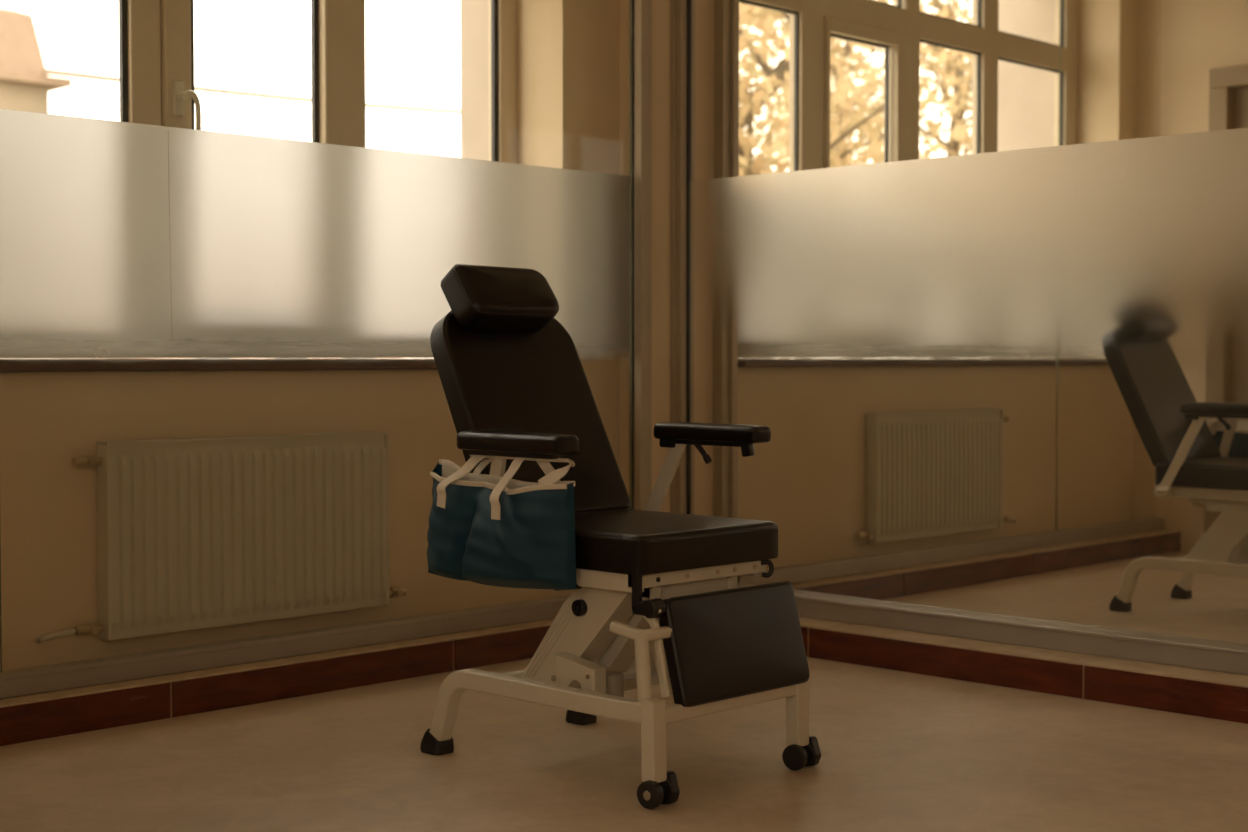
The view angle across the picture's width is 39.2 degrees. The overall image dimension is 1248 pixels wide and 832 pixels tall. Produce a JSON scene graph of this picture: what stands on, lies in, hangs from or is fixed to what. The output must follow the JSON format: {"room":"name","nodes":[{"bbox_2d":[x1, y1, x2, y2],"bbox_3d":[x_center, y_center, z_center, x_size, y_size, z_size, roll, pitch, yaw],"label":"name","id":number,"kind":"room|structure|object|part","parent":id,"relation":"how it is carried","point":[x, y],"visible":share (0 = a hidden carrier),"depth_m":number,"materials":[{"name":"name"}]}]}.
{"room":"medical treatment room","nodes":[
{"label":"medical treatment room","id":0,"kind":"room"},
{"bbox_2d":[0,0,618,670],"bbox_3d":[-1.427,-0.810,5.577,0.760,4.450,4.200,2,3,44],"label":"wall","id":1,"kind":"structure","parent":0,"point":[568,50],"depth_m":5.51,"materials":[{"name":"paint"}]},
{"bbox_2d":[37,431,406,642],"bbox_3d":[-1.167,0.344,5.287,0.070,0.563,1.274,2,3,44],"label":"radiator","id":2,"kind":"object","parent":1,"relation":"attached to","point":[205,532],"visible":1,"depth_m":5.25,"materials":[{"name":"metal"}]},
{"bbox_2d":[97,431,388,444],"bbox_3d":[-1.128,0.066,5.312,0.058,0.009,1.000,2,3,44],"label":"grille","id":3,"kind":"object","parent":2,"relation":"attached to","point":[366,436],"depth_m":5.36,"materials":[{"name":"metal"}]},
{"bbox_2d":[0,0,516,371],"bbox_3d":[-1.383,-1.215,5.247,0.365,2.158,3.090,2,3,44],"label":"window","id":4,"kind":"structure","parent":1,"relation":"in","point":[156,37],"depth_m":5.54,"materials":[{"name":"paint"}]},
{"bbox_3d":[-1.360,-0.979,5.379,0.044,0.110,0.036,2,3,44],"label":"handle plate","id":5,"kind":"part","parent":4,"relation":"part of","materials":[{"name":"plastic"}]},
{"bbox_3d":[-1.327,-0.939,5.376,0.062,0.123,0.028,-1,2,-30],"label":"handle lever","id":6,"kind":"part","parent":4,"relation":"part of","materials":[{"name":"metal"}]},
{"bbox_3d":[-1.360,-0.154,5.260,0.300,0.036,3.090,2,3,44],"label":"sill","id":7,"kind":"part","parent":4,"relation":"part of","materials":[{"name":"brown wood"}]},
{"bbox_3d":[-1.216,-0.960,5.614,0.082,1.447,0.618,2,3,44],"label":"sash","id":8,"kind":"part","parent":4,"relation":"part of","materials":[{"name":"paint"}]},
{"bbox_2d":[0,618,554,745],"bbox_3d":[-1.150,0.776,5.172,0.274,0.106,3.465,2,3,44],"label":"baseboard","id":9,"kind":"structure","parent":1,"relation":"attached to","point":[39,716],"depth_m":5.06,"materials":[{"name":"brown wood"}]},
{"bbox_2d":[0,0,651,698],"bbox_3d":[-1.133,-0.895,5.117,0.070,3.250,3.490,2,3,44],"label":"glass wall","id":10,"kind":"structure","parent":9,"relation":"on","point":[117,238],"depth_m":5.26,"materials":[{"name":"glass"}]},
{"bbox_3d":[-1.168,0.698,5.138,0.065,0.064,3.395,2,3,44],"label":"rail","id":11,"kind":"part","parent":10,"relation":"part of","materials":[{"name":"metal"}]},
{"bbox_3d":[0.065,-0.935,6.335,0.065,3.250,0.073,2,3,44],"label":"post","id":12,"kind":"part","parent":10,"relation":"part of","materials":[{"name":"silver metal"}]},
{"bbox_2d":[619,0,670,512],"bbox_3d":[0.110,-0.941,6.512,0.119,3.250,0.243,2,3,44],"label":"trim","id":13,"kind":"structure","parent":1,"relation":"attached to","point":[661,9],"depth_m":6.46,"materials":[{"name":"wood"}]},
{"bbox_2d":[0,657,1247,831],"bbox_3d":[-0.016,1.006,1.661,7.900,0.120,7.900,2,3,44],"label":"floor","id":14,"kind":"structure","parent":0,"point":[901,751],"depth_m":4.26,"materials":[{"name":"beige tile"}]},
{"bbox_2d":[420,264,820,808],"bbox_3d":[-0.046,0.234,4.380,0.928,1.243,0.616,2,3,44],"label":"chair","id":15,"kind":"object","parent":14,"relation":"on","point":[657,599],"visible":0.92,"depth_m":4.24,"materials":[{"name":"black leather"}]},
{"bbox_2d":[427,455,576,588],"bbox_3d":[-0.330,0.249,4.227,0.537,0.329,0.133,2,3,44],"label":"tote bag","id":16,"kind":"object","parent":15,"relation":"hanging from","point":[505,531],"visible":0.99,"depth_m":4.14,"materials":[{"name":"blue fabric"}]},
{"bbox_3d":[-0.261,0.062,4.216,0.380,0.048,0.074,2,3,44],"label":"armrest","id":17,"kind":"part","parent":15,"relation":"part of","materials":[{"name":"leather"}]},
{"bbox_3d":[-0.254,-0.004,4.594,0.320,0.556,0.469,2,3,44],"label":"backrest","id":18,"kind":"part","parent":15,"relation":"part of","materials":[{"name":"leather"}]},
{"bbox_3d":[-0.210,0.736,4.184,0.772,0.208,0.042,2,3,44],"label":"rail","id":19,"kind":"part","parent":15,"relation":"part of","materials":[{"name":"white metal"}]},
{"bbox_3d":[-0.134,0.404,4.164,0.091,0.030,0.020,2,3,44],"label":"lift lever","id":20,"kind":"part","parent":15,"relation":"part of","materials":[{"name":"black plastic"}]},
{"bbox_3d":[-0.102,0.525,4.244,0.394,0.318,0.080,2,3,44],"label":"lift arm","id":21,"kind":"part","parent":15,"relation":"part of","materials":[{"name":"white metal"}]},
{"bbox_3d":[-0.108,0.458,4.179,0.040,0.040,0.026,2,3,44],"label":"pivot knob","id":22,"kind":"part","parent":15,"relation":"part of","materials":[{"name":"black plastic"}]},
{"bbox_3d":[0.005,0.513,4.266,0.214,0.241,0.079,2,3,44],"label":"lift arm","id":23,"kind":"part","parent":15,"relation":"part of","materials":[{"name":"white metal"}]},
{"bbox_3d":[0.087,0.519,4.436,0.394,0.318,0.080,2,3,44],"label":"lift arm","id":24,"kind":"part","parent":15,"relation":"part of","materials":[{"name":"white metal"}]},
{"bbox_3d":[0.067,0.725,3.913,0.043,0.180,0.044,2,3,44],"label":"leg","id":25,"kind":"part","parent":15,"relation":"part of","materials":[{"name":"white metal"}]},
{"bbox_3d":[0.217,0.528,4.138,0.092,0.207,0.472,2,3,42],"label":"leg rest frame","id":26,"kind":"part","parent":15,"relation":"part of","materials":[{"name":"white metal"}]},
{"bbox_2d":[660,439,674,447],"bbox_3d":[0.122,0.070,4.586,0.050,0.024,0.037,2,3,44],"label":"socket","id":27,"kind":"object","parent":15,"relation":"attached to","point":[667,443],"depth_m":4.57,"materials":[{"name":"black plastic"}]},
{"bbox_3d":[-0.001,0.371,4.344,0.537,0.047,0.462,2,3,44],"label":"seat frame","id":28,"kind":"part","parent":15,"relation":"part of","materials":[{"name":"white metal"}]},
{"bbox_3d":[0.018,0.300,4.341,0.545,0.102,0.510,2,3,44],"label":"seat","id":29,"kind":"part","parent":15,"relation":"part of","materials":[{"name":"leather"}]},
{"bbox_3d":[0.021,0.403,4.305,0.425,0.039,0.295,2,3,44],"label":"under frame","id":30,"kind":"part","parent":15,"relation":"part of","materials":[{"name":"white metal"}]},
{"bbox_3d":[0.200,0.092,4.500,0.063,0.062,0.020,2,3,44],"label":"release lever","id":31,"kind":"part","parent":15,"relation":"part of","materials":[{"name":"black plastic"}]},
{"bbox_3d":[0.221,0.041,4.494,0.358,0.045,0.072,2,3,44],"label":"armrest","id":32,"kind":"part","parent":15,"relation":"part of","materials":[{"name":"leather"}]},
{"bbox_3d":[0.424,0.713,4.277,0.043,0.180,0.044,2,3,44],"label":"leg","id":33,"kind":"part","parent":15,"relation":"part of","materials":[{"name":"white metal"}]},
{"bbox_3d":[2.861,-0.813,4.151,7.360,3.350,0.230,2,3,44],"label":"wall","id":34,"kind":"structure","parent":0,"visible":0},
{"bbox_2d":[799,616,1247,723],"bbox_3d":[2.706,0.815,3.999,6.874,0.106,0.279,2,3,44],"label":"baseboard","id":35,"kind":"structure","parent":34,"relation":"attached to","point":[1155,686],"depth_m":5.27,"materials":[{"name":"brown wood"}]},
{"bbox_2d":[670,0,1247,674],"bbox_3d":[1.933,-0.884,4.794,4.890,3.250,0.079,2,3,44],"label":"mirror","id":36,"kind":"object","parent":35,"relation":"on","point":[975,272],"depth_m":5.63,"materials":[{"name":"clear glass"}]},
{"bbox_3d":[0.210,-0.941,6.494,0.048,3.250,0.063,2,3,44],"label":"post","id":37,"kind":"part","parent":36,"relation":"part of","materials":[{"name":"silver metal"}]},
{"bbox_3d":[1.950,0.704,4.829,4.800,0.072,0.079,2,3,44],"label":"rail","id":38,"kind":"part","parent":36,"relation":"part of","materials":[{"name":"metal"}]},
{"label":"outside","id":39,"kind":"structure","parent":0,"visible":0},
{"bbox_3d":[-37.736,-0.014,51.028,114.700,0.150,160.000,2,3,44],"label":"ground","id":40,"kind":"structure","parent":39,"visible":0},
{"bbox_2d":[0,7,71,358],"bbox_3d":[-16.543,-3.423,31.597,8.600,7.950,9.700,2,3,44],"label":"house","id":41,"kind":"structure","parent":40,"relation":"on","point":[24,86],"depth_m":31.63,"materials":[{"name":"paint"}]},
{"bbox_2d":[52,358,400,358],"bbox_3d":[-9.332,-1.742,39.012,6.500,4.100,6.800,2,3,44],"label":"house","id":42,"kind":"structure","parent":40,"relation":"on","point":[52,358],"depth_m":36.49,"materials":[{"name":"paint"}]},
{"bbox_3d":[-8.368,-1.130,35.635,0.020,1.120,0.820,2,3,44],"label":"pane","id":43,"kind":"part","parent":42,"relation":"part of","materials":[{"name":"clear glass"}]},
{"bbox_3d":[-7.038,-1.175,36.991,0.020,1.120,0.820,2,3,44],"label":"pane","id":44,"kind":"part","parent":42,"relation":"part of","materials":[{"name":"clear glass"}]},
{"bbox_3d":[-5.778,-1.218,38.275,0.020,1.120,0.820,2,3,44],"label":"pane","id":45,"kind":"part","parent":42,"relation":"part of","materials":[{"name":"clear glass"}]},
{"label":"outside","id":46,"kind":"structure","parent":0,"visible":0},
{"bbox_2d":[42,68,460,113],"bbox_3d":[-3.878,-6.891,38.118,0.110,1.060,18.706,2,3,44],"label":"overhead cable","id":47,"kind":"object","parent":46,"point":[46,71],"visible":0.39,"depth_m":34.59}
]}

